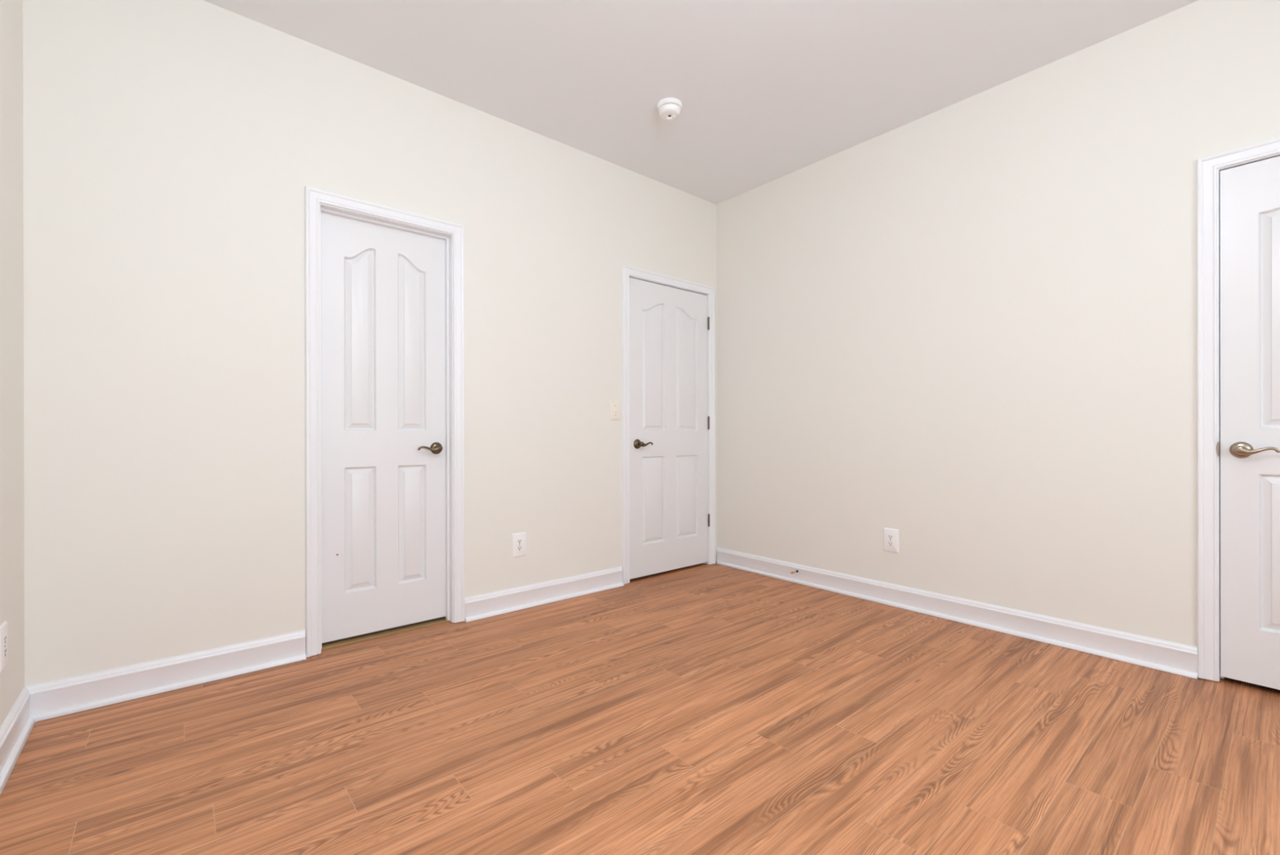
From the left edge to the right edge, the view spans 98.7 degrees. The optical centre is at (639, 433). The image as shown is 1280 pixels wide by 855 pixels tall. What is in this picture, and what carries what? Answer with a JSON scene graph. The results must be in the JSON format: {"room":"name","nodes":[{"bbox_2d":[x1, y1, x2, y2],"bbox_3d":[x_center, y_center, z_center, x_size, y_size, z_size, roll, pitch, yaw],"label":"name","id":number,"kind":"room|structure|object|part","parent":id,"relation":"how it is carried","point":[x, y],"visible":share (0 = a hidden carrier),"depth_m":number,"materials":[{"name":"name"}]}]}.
{"room":"empty bedroom","nodes":[
{"label":"empty bedroom","id":0,"kind":"room"},
{"bbox_2d":[0,0,24,727],"bbox_3d":[-0.738,-0.375,0.167,0.116,2.743,4.682,0,0,-40],"label":"wall","id":1,"kind":"structure","parent":0,"point":[11,167],"depth_m":1.76,"materials":[{"name":"beige paint"}]},
{"bbox_2d":[0,620,8,672],"bbox_3d":[-1.916,0.641,1.654,0.008,0.134,0.087,0,0,-40],"label":"wall outlet","id":2,"kind":"object","parent":1,"relation":"attached to","point":[3,627],"visible":1,"depth_m":1.65,"materials":[{"name":"white plastic"}]},
{"bbox_2d":[3,647,6,657],"bbox_3d":[-1.914,0.660,1.655,0.002,0.028,0.034,0,0,-40],"label":"socket","id":3,"kind":"object","parent":2,"relation":"attached to","point":[4,648],"depth_m":1.65,"materials":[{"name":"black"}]},
{"bbox_2d":[3,634,6,644],"bbox_3d":[-1.914,0.621,1.655,0.002,0.028,0.034,0,0,-40],"label":"socket","id":4,"kind":"object","parent":2,"relation":"attached to","point":[4,635],"depth_m":1.65,"materials":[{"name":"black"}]},
{"bbox_2d":[0,686,35,795],"bbox_3d":[-0.680,0.935,0.214,0.030,0.122,4.450,0,0,-40],"label":"baseboard","id":5,"kind":"structure","parent":1,"relation":"attached to","point":[15,729],"depth_m":1.71,"materials":[{"name":"white paint"}]},
{"bbox_2d":[22,0,716,686],"bbox_3d":[-0.855,-0.377,3.061,3.681,2.743,0.116,0,0,-40],"label":"wall","id":6,"kind":"structure","parent":0,"point":[171,148],"depth_m":2.29,"materials":[{"name":"beige paint"}]},
{"bbox_2d":[25,630,306,721],"bbox_3d":[-1.801,0.936,2.162,0.840,0.122,0.030,0,0,-40],"label":"baseboard","id":7,"kind":"structure","parent":6,"relation":"attached to","point":[60,697],"depth_m":2.12,"materials":[{"name":"white paint"}]},
{"bbox_2d":[304,186,464,657],"bbox_3d":[-1.245,-0.051,2.717,0.725,2.093,0.135,0,0,-40],"label":"door","id":8,"kind":"structure","parent":6,"relation":"in","point":[384,286],"depth_m":2.72,"materials":[{"name":"white paint"}]},
{"bbox_3d":[-1.083,0.079,2.831,0.126,0.035,0.040,0,0,-40],"label":"lever","id":9,"kind":"part","parent":8,"relation":"part of","materials":[{"name":"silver metal"}]},
{"bbox_3d":[-1.065,0.077,2.882,0.062,0.062,0.022,0,0,-40],"label":"handle","id":10,"kind":"part","parent":8,"relation":"part of","materials":[{"name":"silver metal"}]},
{"bbox_2d":[511,532,526,557],"bbox_3d":[-0.686,0.633,3.122,0.087,0.134,0.008,0,0,-40],"label":"wall outlet","id":11,"kind":"object","parent":6,"relation":"attached to","point":[518,540],"visible":1,"depth_m":3.12,"materials":[{"name":"white plastic"}]},
{"bbox_2d":[516,545,522,551],"bbox_3d":[-0.684,0.652,3.120,0.034,0.028,0.002,0,0,-40],"label":"socket","id":12,"kind":"object","parent":11,"relation":"attached to","point":[519,548],"depth_m":3.12,"materials":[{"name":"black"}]},
{"bbox_2d":[516,538,522,543],"bbox_3d":[-0.684,0.613,3.120,0.034,0.028,0.002,0,0,-40],"label":"socket","id":13,"kind":"object","parent":11,"relation":"attached to","point":[518,540],"depth_m":3.12,"materials":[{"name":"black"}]},
{"bbox_2d":[464,566,623,622],"bbox_3d":[-0.520,0.933,3.248,1.062,0.122,0.030,0,0,-40],"label":"baseboard","id":14,"kind":"structure","parent":6,"relation":"attached to","point":[497,602],"depth_m":3.19,"materials":[{"name":"white paint"}]},
{"bbox_2d":[609,400,620,420],"bbox_3d":[-0.157,-0.149,3.564,0.080,0.126,0.019,0,0,-40],"label":"light switch","id":15,"kind":"object","parent":6,"relation":"attached to","point":[615,406],"visible":1,"depth_m":3.56,"materials":[{"name":"beige plastic"}]},
{"bbox_2d":[622,264,715,584],"bbox_3d":[0.201,-0.058,3.919,0.887,2.093,0.173,0,0,-40],"label":"door","id":16,"kind":"structure","parent":6,"relation":"in","point":[668,381],"depth_m":3.87,"materials":[{"name":"white paint"}]},
{"bbox_3d":[-0.011,0.071,3.688,0.065,0.065,0.022,0,0,-40],"label":"handle","id":17,"kind":"part","parent":16,"relation":"part of","materials":[{"name":"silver metal"}]},
{"bbox_3d":[0.039,0.072,3.694,0.118,0.035,0.040,0,0,-40],"label":"lever","id":18,"kind":"part","parent":16,"relation":"part of","materials":[{"name":"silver metal"}]},
{"bbox_2d":[0,562,1279,854],"bbox_3d":[0.718,1.018,1.957,4.515,0.050,5.400,0,0,-40],"label":"floor","id":19,"kind":"structure","parent":0,"point":[700,708],"depth_m":1.76,"materials":[{"name":"brown wood"}]},
{"bbox_2d":[203,0,1199,204],"bbox_3d":[0.663,-1.800,1.356,3.797,0.100,4.682,0,0,-40],"label":"ceiling","id":20,"kind":"structure","parent":0,"point":[768,91],"depth_m":2.56,"materials":[{"name":"paint"}]},
{"bbox_2d":[657,97,682,120],"bbox_3d":[0.158,-1.717,2.927,0.135,0.066,0.135,0,0,-40],"label":"smoke detector","id":21,"kind":"object","parent":20,"relation":"attached to","point":[668,108],"visible":1,"depth_m":2.89,"materials":[{"name":"white plastic"}]},
{"bbox_2d":[715,0,1279,680],"bbox_3d":[2.070,-0.381,2.547,0.116,2.743,4.682,0,0,-40],"label":"wall","id":22,"kind":"structure","parent":0,"point":[966,329],"depth_m":2.75,"materials":[{"name":"beige paint"}]},
{"bbox_2d":[883,527,898,552],"bbox_3d":[1.452,0.619,3.182,0.008,0.134,0.087,0,0,-40],"label":"wall outlet","id":23,"kind":"object","parent":22,"relation":"attached to","point":[891,536],"visible":1,"depth_m":3.18,"materials":[{"name":"white plastic"}]},
{"bbox_2d":[887,541,893,546],"bbox_3d":[1.450,0.638,3.181,0.002,0.028,0.034,0,0,-40],"label":"socket","id":24,"kind":"object","parent":23,"relation":"attached to","point":[889,543],"depth_m":3.18,"materials":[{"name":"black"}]},
{"bbox_2d":[887,533,893,539],"bbox_3d":[1.450,0.599,3.180,0.002,0.028,0.034,0,0,-40],"label":"socket","id":25,"kind":"object","parent":23,"relation":"attached to","point":[890,536],"depth_m":3.18,"materials":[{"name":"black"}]},
{"bbox_2d":[716,546,1197,679],"bbox_3d":[1.415,0.930,3.209,0.030,0.122,2.592,0,0,-40],"label":"baseboard","id":26,"kind":"structure","parent":22,"relation":"attached to","point":[1180,659],"depth_m":2.77,"materials":[{"name":"white paint"}]},
{"bbox_2d":[1196,137,1279,689],"bbox_3d":[2.572,-0.061,1.911,0.173,2.093,0.886,0,0,-40],"label":"door","id":27,"kind":"structure","parent":22,"relation":"in","point":[1238,189],"depth_m":2.14,"materials":[{"name":"white paint"}]},
{"bbox_3d":[2.296,0.062,2.183,0.014,0.058,0.007,0,0,-40],"label":"strike plate","id":28,"kind":"part","parent":27,"relation":"part of","materials":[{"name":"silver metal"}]},
{"bbox_3d":[2.593,-0.032,1.928,0.028,2.031,0.766,0,0,-40],"label":"stop molding","id":29,"kind":"part","parent":27,"relation":"part of","materials":[{"name":"white paint"}]},
{"bbox_3d":[2.334,0.064,2.133,0.022,0.063,0.063,0,0,-40],"label":"handle","id":30,"kind":"part","parent":27,"relation":"part of","materials":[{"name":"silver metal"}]},
{"bbox_3d":[2.340,0.065,2.083,0.040,0.035,0.116,0,0,-40],"label":"lever","id":31,"kind":"part","parent":27,"relation":"part of","materials":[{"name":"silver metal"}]}
]}

